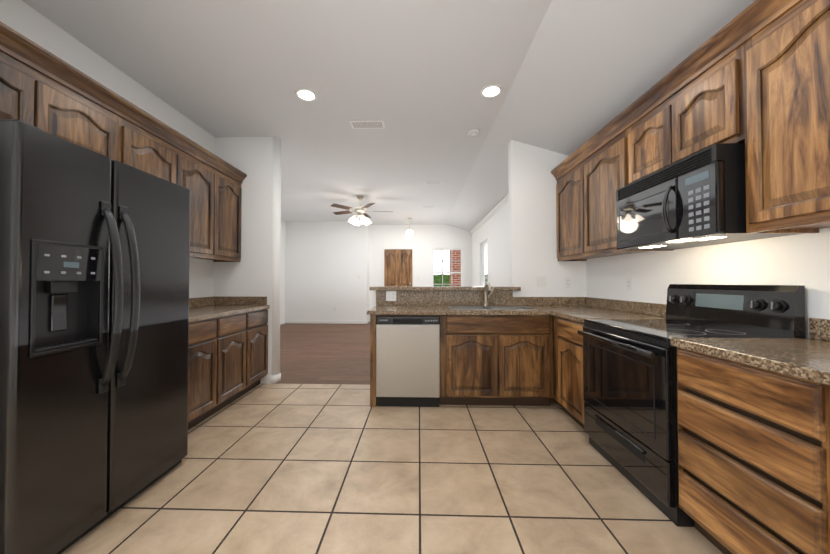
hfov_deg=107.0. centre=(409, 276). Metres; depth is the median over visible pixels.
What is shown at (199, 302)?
backsplash
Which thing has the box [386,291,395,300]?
outlet
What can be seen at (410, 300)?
countertop
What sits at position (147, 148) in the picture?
upper cabinet
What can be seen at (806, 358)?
countertop
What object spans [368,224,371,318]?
wall
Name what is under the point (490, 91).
recessed light
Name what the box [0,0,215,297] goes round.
wall
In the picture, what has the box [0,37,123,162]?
upper cabinet
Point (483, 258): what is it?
window blinds
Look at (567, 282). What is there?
outlet
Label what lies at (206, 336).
base cabinet
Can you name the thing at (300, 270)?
wall
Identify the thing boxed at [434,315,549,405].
base cabinet
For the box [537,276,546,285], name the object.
light switch
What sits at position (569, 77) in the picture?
ceiling
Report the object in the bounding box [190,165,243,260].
upper cabinet
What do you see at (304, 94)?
recessed light
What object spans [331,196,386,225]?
ceiling fan
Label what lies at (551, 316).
base cabinet
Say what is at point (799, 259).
wall
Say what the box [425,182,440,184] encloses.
ceiling vent
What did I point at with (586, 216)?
upper cabinet
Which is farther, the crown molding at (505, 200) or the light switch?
the crown molding at (505, 200)
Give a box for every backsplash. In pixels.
[189,296,215,307]
[216,296,266,303]
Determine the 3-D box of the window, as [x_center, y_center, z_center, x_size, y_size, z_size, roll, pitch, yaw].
[1.147,-0.122,9.279,0.980,1.474,0.135,0,-1,2]
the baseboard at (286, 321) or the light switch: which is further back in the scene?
the baseboard at (286, 321)
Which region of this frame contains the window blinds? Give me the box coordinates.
[481,240,487,285]
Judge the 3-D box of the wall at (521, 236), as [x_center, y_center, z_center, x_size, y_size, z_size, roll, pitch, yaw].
[-0.318,-0.209,3.660,4.020,2.930,0.130,0,-1,2]
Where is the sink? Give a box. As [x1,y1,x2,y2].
[448,306,537,309]
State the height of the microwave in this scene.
0.450 m
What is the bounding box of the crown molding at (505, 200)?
[470,193,508,234]
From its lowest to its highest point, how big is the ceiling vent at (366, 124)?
0.010 m
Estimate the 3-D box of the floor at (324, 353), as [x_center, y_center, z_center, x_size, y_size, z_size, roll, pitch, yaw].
[-0.762,1.325,6.585,6.170,0.050,5.995,0,-1,2]
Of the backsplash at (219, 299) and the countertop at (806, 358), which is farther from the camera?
the backsplash at (219, 299)
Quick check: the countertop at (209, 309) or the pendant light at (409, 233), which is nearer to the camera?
the countertop at (209, 309)
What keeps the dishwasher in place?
on the floor at (261, 468)
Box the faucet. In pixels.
[483,282,493,305]
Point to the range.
(630, 395)
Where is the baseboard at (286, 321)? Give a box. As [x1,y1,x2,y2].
[285,320,366,323]
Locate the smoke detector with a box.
[467,129,479,136]
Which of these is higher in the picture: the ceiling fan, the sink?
the ceiling fan
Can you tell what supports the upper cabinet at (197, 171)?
attached to the wall at (19, 16)
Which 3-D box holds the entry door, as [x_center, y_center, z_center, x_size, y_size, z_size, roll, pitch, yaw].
[-0.332,0.211,9.318,1.020,2.260,0.176,0,-1,2]
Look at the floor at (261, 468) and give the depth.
1.77 m
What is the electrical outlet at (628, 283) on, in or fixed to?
attached to the wall at (799, 259)
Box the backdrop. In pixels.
[412,243,487,285]
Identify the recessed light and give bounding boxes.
[295,88,316,101]
[480,85,501,97]
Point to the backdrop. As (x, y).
(437, 265)
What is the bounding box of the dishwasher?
[376,316,439,406]
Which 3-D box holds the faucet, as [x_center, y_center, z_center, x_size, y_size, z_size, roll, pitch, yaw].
[0.882,0.190,3.323,0.133,0.264,0.251,0,-1,2]
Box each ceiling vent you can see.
[349,120,384,128]
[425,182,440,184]
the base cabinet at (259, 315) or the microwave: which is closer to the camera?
the microwave
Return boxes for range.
[577,284,805,526]
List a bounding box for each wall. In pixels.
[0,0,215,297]
[216,137,555,383]
[284,221,367,320]
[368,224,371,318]
[556,152,571,296]
[580,227,829,337]
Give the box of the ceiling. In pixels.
[22,0,754,230]
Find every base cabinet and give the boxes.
[188,316,223,429]
[220,312,251,408]
[252,308,267,388]
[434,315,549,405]
[550,315,553,397]
[554,316,584,428]
[677,347,829,553]
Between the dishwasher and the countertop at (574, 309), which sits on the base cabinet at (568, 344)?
the countertop at (574, 309)
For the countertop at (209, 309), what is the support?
on the base cabinet at (206, 336)
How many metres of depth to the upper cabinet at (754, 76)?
1.33 m
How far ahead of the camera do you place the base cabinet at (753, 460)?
1.15 m
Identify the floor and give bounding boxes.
[61,383,722,553]
[276,322,369,384]
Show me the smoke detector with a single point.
(473, 132)
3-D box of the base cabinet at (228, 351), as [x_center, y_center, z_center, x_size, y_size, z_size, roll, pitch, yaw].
[-2.012,0.802,2.940,0.666,0.885,0.502,0,-1,2]
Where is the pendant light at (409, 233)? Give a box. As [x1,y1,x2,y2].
[406,218,413,238]
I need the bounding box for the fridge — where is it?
[0,119,189,553]
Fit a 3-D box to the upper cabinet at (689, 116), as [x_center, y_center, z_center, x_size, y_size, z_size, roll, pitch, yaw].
[1.804,-0.935,1.912,0.344,0.491,0.825,0,-1,2]
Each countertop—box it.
[189,304,269,319]
[367,286,591,314]
[551,298,665,322]
[663,314,829,385]
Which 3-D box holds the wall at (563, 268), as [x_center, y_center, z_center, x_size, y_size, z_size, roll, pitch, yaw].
[1.854,-0.167,6.436,0.150,2.930,5.815,0,-1,2]
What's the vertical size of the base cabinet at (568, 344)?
0.884 m
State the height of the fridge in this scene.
1.830 m
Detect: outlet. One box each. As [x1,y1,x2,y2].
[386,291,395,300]
[565,277,570,287]
[626,277,631,289]
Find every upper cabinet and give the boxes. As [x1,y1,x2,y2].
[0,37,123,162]
[124,109,179,184]
[180,141,215,256]
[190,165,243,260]
[555,124,673,259]
[623,40,726,186]
[727,0,829,231]
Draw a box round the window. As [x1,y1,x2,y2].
[432,249,461,285]
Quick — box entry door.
[381,247,414,285]

